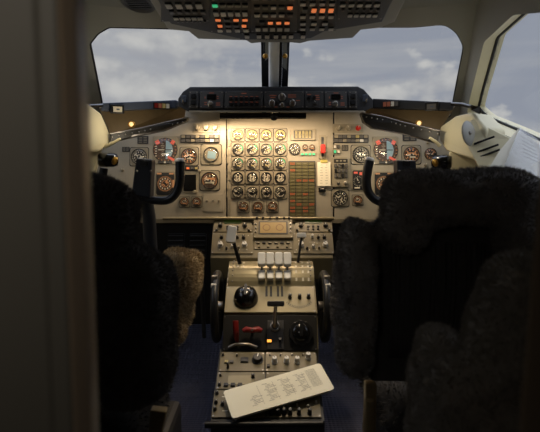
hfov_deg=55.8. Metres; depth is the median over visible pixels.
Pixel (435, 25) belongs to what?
window
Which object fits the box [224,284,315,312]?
trim panel
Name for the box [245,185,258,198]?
gauge
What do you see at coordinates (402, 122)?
side coaming
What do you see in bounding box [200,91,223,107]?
unit
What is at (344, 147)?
placard
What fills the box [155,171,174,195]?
indicator
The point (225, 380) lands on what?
panel
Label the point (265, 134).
gauge
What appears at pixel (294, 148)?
gauge
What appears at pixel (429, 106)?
meter
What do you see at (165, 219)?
rail
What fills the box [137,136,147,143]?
placard
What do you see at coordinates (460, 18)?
wall
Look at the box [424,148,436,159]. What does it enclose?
indicator
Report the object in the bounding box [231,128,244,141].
gauge
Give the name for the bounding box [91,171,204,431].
seat
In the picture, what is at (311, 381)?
card
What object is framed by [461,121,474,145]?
disc
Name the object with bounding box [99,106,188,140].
side coaming
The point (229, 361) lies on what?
panel
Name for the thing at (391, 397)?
seat cushion
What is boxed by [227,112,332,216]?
panel
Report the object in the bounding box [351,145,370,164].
indicator
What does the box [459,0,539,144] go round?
wall
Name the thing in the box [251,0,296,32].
switch panel
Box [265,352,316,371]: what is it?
panel
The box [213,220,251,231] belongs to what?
control panel
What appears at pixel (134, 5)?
grille
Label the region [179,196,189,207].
pressure gauge
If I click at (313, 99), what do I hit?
unit
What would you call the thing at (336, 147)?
cluster
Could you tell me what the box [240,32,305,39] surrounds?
switch panel
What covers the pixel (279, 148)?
gauge
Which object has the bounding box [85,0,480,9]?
ceiling
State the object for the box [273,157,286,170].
gauge
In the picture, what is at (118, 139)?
strap
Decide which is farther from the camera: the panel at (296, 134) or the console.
the panel at (296, 134)
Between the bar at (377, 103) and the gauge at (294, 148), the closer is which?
the bar at (377, 103)
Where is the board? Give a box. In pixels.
[288,161,315,216]
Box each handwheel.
[210,270,223,342]
[317,270,331,342]
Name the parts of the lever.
knob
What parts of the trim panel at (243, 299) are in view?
trim knob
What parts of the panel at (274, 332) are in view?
release handle, pull handle, brake lever, plate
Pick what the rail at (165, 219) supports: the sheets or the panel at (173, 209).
the panel at (173, 209)
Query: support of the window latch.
in the wall
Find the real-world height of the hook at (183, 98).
0.038 m
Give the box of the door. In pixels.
[36,0,72,431]
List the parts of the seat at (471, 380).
armrest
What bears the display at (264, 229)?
attached to the pedestal
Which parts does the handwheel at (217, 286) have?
handle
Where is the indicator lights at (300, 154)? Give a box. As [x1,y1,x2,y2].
[299,153,316,155]
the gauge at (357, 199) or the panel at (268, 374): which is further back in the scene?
the gauge at (357, 199)
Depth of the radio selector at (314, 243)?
2.34 m
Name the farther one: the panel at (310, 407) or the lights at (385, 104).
the lights at (385, 104)
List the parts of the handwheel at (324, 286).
handle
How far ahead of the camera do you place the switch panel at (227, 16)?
1.73 m
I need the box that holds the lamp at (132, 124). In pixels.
[128,121,135,127]
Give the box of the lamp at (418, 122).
[415,120,421,125]
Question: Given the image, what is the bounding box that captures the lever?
[319,135,325,158]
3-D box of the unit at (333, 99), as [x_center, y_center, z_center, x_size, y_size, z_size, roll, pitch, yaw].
[0.288,-0.508,2.225,0.099,0.076,0.039,0,6,0]
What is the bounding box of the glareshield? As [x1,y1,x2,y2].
[178,86,372,111]
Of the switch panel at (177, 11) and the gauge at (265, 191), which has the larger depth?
the gauge at (265, 191)
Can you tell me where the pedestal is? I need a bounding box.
[210,222,332,431]
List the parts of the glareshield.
trim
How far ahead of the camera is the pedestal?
2.31 m
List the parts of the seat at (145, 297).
armrest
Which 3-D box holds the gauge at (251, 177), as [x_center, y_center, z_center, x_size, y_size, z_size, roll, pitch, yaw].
[-0.085,-0.182,2.439,0.068,0.067,0.019,0,6,0]
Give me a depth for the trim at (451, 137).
2.04 m
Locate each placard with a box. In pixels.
[122,147,129,151]
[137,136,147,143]
[342,145,347,150]
[403,135,416,140]
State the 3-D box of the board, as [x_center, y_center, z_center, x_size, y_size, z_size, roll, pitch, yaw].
[0.153,-0.128,2.436,0.129,0.269,0.052,0,6,0]
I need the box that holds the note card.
[317,160,330,185]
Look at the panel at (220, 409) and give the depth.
1.73 m
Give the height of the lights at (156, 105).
0.028 m
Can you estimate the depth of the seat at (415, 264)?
1.29 m
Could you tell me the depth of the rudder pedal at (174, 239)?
2.64 m
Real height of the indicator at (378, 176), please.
0.120 m
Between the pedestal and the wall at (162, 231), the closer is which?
the pedestal
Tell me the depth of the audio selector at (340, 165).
2.43 m
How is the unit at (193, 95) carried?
attached to the glareshield
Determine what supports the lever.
attached to the panel at (322, 122)
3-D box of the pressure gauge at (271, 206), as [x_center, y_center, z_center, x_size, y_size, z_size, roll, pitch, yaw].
[0.012,-0.044,2.430,0.059,0.059,0.018,0,6,0]
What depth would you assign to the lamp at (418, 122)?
2.21 m
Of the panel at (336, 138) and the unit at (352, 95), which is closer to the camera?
the unit at (352, 95)
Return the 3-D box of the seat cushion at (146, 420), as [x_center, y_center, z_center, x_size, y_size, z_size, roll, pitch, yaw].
[-0.489,0.548,1.510,0.380,0.245,0.598,0,5,0]
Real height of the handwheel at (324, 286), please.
0.290 m
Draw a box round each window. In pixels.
[90,27,264,103]
[287,25,462,116]
[478,14,539,140]
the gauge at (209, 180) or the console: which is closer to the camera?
the console
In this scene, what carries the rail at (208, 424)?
attached to the pedestal
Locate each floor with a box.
[167,398,363,431]
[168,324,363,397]
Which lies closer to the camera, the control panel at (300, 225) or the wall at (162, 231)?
the control panel at (300, 225)
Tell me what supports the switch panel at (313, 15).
attached to the console
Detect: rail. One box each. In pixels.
[141,217,375,222]
[205,420,322,428]
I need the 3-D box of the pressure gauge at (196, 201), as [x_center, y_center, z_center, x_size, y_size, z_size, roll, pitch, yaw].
[-0.350,-0.067,2.431,0.053,0.053,0.017,0,6,0]
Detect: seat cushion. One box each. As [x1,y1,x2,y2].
[99,383,172,431]
[358,376,407,431]
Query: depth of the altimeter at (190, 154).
2.45 m
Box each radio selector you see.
[211,233,252,253]
[293,233,333,253]
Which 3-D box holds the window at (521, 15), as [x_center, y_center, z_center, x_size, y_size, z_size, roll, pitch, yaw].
[0.948,-0.397,1.678,0.226,0.567,1.347,0,6,0]
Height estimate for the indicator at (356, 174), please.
0.103 m
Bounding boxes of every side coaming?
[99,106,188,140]
[359,106,454,142]
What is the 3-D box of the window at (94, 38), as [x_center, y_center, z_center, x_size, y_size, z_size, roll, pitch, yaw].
[-0.368,-0.631,2.343,0.842,0.332,0.534,-1,6,-15]
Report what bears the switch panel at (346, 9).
attached to the console
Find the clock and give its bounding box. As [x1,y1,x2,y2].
[331,189,348,206]
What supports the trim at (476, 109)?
in the wall at (492, 17)
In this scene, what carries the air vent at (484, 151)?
attached to the wall at (492, 17)
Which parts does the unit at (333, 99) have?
knob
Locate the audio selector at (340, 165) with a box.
[332,157,349,186]
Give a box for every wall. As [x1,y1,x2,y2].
[0,0,53,431]
[86,3,476,135]
[138,226,340,323]
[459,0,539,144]
[519,182,539,431]
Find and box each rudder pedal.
[167,233,184,247]
[189,233,206,337]
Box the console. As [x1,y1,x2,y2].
[150,0,404,42]
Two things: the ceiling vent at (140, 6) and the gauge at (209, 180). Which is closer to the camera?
the ceiling vent at (140, 6)
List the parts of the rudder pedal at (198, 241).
tread plate, arm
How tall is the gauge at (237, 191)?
0.067 m
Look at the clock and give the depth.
2.43 m
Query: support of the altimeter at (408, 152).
attached to the panel at (369, 210)
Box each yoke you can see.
[97,153,184,249]
[362,155,451,204]
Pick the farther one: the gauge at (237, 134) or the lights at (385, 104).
the gauge at (237, 134)
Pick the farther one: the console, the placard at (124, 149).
the placard at (124, 149)
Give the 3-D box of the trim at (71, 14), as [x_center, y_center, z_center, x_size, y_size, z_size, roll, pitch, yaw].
[-0.176,0.274,0.495,0.037,1.660,0.109,-3,6,-30]
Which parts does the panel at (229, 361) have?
knob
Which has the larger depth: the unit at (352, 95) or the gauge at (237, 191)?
the gauge at (237, 191)
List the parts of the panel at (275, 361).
knob, knob, knob, knob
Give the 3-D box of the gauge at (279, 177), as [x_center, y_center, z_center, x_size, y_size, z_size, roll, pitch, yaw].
[0.049,-0.182,2.439,0.068,0.067,0.019,0,6,0]
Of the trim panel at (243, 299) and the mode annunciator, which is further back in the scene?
the mode annunciator
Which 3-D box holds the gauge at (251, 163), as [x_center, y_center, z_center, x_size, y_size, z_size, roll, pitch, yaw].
[-0.085,-0.251,2.444,0.068,0.067,0.019,0,6,0]
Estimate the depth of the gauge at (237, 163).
2.44 m
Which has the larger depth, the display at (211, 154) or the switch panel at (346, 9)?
the display at (211, 154)
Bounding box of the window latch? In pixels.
[89,104,102,107]
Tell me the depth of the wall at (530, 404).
0.47 m
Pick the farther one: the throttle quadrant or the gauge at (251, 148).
the gauge at (251, 148)
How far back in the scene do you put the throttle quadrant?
2.15 m
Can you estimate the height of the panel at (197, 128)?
0.044 m
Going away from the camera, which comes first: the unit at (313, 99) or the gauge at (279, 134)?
the unit at (313, 99)
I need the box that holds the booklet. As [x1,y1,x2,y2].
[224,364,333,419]
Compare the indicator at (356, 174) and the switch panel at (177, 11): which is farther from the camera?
the indicator at (356, 174)
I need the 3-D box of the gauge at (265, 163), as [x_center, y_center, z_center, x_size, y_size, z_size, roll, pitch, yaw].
[-0.018,-0.251,2.444,0.068,0.067,0.019,0,6,0]
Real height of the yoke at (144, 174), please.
1.183 m
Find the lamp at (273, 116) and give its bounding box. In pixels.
[220,112,305,120]
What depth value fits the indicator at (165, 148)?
2.44 m
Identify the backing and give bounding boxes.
[139,112,340,225]
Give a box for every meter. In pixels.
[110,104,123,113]
[425,101,438,110]
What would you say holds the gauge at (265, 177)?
attached to the panel at (322, 122)
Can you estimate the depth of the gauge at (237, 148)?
2.45 m
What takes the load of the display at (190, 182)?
attached to the panel at (173, 209)
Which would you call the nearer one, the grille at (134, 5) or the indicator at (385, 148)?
the grille at (134, 5)
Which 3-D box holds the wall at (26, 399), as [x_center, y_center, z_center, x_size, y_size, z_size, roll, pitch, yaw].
[-0.591,0.274,0.493,0.818,1.660,0.110,0,6,0]
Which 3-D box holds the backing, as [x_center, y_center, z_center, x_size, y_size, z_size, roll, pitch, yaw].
[0.024,-0.238,2.494,1.609,0.567,0.090,0,6,0]
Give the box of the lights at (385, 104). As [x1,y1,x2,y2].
[382,100,398,107]
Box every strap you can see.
[104,138,120,148]
[429,137,440,146]
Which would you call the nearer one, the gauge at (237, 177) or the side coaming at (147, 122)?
the side coaming at (147, 122)
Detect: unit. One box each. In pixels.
[189,91,198,107]
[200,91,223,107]
[225,91,262,107]
[264,91,303,107]
[305,91,323,107]
[324,91,346,107]
[348,91,356,107]
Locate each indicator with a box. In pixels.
[129,147,148,165]
[152,136,177,163]
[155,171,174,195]
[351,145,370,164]
[351,169,362,190]
[373,136,398,163]
[373,171,392,195]
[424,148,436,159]
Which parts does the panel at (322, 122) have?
piano hinge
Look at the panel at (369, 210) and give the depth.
2.45 m
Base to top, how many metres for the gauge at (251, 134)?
0.067 m
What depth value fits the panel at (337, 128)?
2.46 m
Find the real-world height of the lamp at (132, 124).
0.032 m
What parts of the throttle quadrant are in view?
airbrake lever, flap lever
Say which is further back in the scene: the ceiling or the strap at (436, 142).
the strap at (436, 142)
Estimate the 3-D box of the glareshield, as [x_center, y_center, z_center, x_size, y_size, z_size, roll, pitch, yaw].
[0.024,-0.535,2.342,0.856,0.141,0.247,0,6,0]
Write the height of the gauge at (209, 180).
0.099 m
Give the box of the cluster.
[333,144,339,154]
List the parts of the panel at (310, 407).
knob, knob, knob, knob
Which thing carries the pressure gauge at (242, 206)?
attached to the panel at (322, 122)
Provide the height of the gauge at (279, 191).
0.067 m
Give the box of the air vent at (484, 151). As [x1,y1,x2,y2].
[466,120,509,166]
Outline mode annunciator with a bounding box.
[185,166,198,170]
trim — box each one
[56,0,99,431]
[89,106,110,151]
[90,148,102,172]
[261,42,289,112]
[440,113,504,158]
[449,152,477,169]
[451,102,482,113]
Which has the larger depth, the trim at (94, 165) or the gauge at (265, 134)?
the gauge at (265, 134)
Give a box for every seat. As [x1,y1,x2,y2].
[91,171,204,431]
[328,165,539,431]
[402,247,533,431]
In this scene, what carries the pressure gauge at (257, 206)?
attached to the panel at (322, 122)
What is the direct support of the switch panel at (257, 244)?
attached to the pedestal
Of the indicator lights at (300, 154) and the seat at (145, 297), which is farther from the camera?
the indicator lights at (300, 154)
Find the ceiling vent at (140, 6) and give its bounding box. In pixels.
[120,0,154,12]
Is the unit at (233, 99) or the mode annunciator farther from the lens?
the mode annunciator
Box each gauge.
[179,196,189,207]
[191,196,201,207]
[199,170,219,190]
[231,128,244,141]
[231,142,244,155]
[231,157,244,170]
[231,171,244,184]
[231,185,244,198]
[237,201,249,212]
[245,128,258,141]
[245,142,258,155]
[245,157,258,170]
[245,171,258,184]
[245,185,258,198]
[252,201,263,212]
[259,128,272,141]
[259,142,272,155]
[259,157,272,170]
[259,171,272,184]
[259,185,272,198]
[266,201,278,212]
[273,128,286,141]
[273,142,286,155]
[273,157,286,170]
[273,171,286,184]
[273,185,286,198]
[289,143,299,154]
[352,194,362,205]
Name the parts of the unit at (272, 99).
knob, knob, knob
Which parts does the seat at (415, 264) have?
support leg, panel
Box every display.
[182,173,197,193]
[200,144,221,164]
[253,216,292,239]
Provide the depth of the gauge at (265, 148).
2.45 m
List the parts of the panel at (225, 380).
plate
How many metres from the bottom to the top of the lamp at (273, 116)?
0.052 m
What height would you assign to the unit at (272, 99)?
0.076 m
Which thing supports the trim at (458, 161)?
attached to the wall at (492, 17)
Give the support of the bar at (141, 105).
attached to the glareshield
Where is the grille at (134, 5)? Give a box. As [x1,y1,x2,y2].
[124,0,151,10]
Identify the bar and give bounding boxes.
[101,100,177,111]
[372,99,453,110]
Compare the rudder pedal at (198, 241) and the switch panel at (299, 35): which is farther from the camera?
the rudder pedal at (198, 241)
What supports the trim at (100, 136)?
attached to the wall
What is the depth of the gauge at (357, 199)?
2.43 m
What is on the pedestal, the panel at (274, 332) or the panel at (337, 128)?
the panel at (274, 332)
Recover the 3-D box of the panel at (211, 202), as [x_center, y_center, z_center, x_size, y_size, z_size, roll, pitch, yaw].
[-0.270,-0.062,2.429,0.100,0.085,0.027,0,6,0]
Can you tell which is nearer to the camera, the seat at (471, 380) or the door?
the door
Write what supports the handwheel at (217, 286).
attached to the pedestal
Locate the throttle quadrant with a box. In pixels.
[226,225,313,285]
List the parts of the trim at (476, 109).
arm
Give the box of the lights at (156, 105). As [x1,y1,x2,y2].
[153,102,169,109]
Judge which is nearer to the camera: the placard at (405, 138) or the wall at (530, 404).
the wall at (530, 404)
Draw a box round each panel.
[97,111,225,218]
[161,0,208,22]
[180,135,219,142]
[193,124,219,132]
[203,194,223,211]
[211,0,249,32]
[211,390,264,417]
[216,372,264,389]
[219,352,264,371]
[223,301,316,350]
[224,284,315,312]
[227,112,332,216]
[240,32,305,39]
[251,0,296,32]
[254,241,291,248]
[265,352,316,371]
[266,372,286,377]
[266,396,320,417]
[290,129,315,140]
[298,0,335,30]
[333,124,362,132]
[333,135,368,142]
[334,111,448,218]
[337,0,381,19]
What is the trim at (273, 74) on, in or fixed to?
attached to the wall at (460, 18)
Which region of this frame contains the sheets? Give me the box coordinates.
[490,129,539,175]
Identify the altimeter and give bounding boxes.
[179,147,198,165]
[401,145,420,164]
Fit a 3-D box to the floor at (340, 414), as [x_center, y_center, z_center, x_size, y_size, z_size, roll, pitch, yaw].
[0.000,1.073,1.033,2.000,0.035,4.250,0,6,0]
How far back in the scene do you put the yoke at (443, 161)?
2.07 m
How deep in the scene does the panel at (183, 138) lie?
2.45 m
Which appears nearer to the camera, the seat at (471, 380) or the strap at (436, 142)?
the seat at (471, 380)

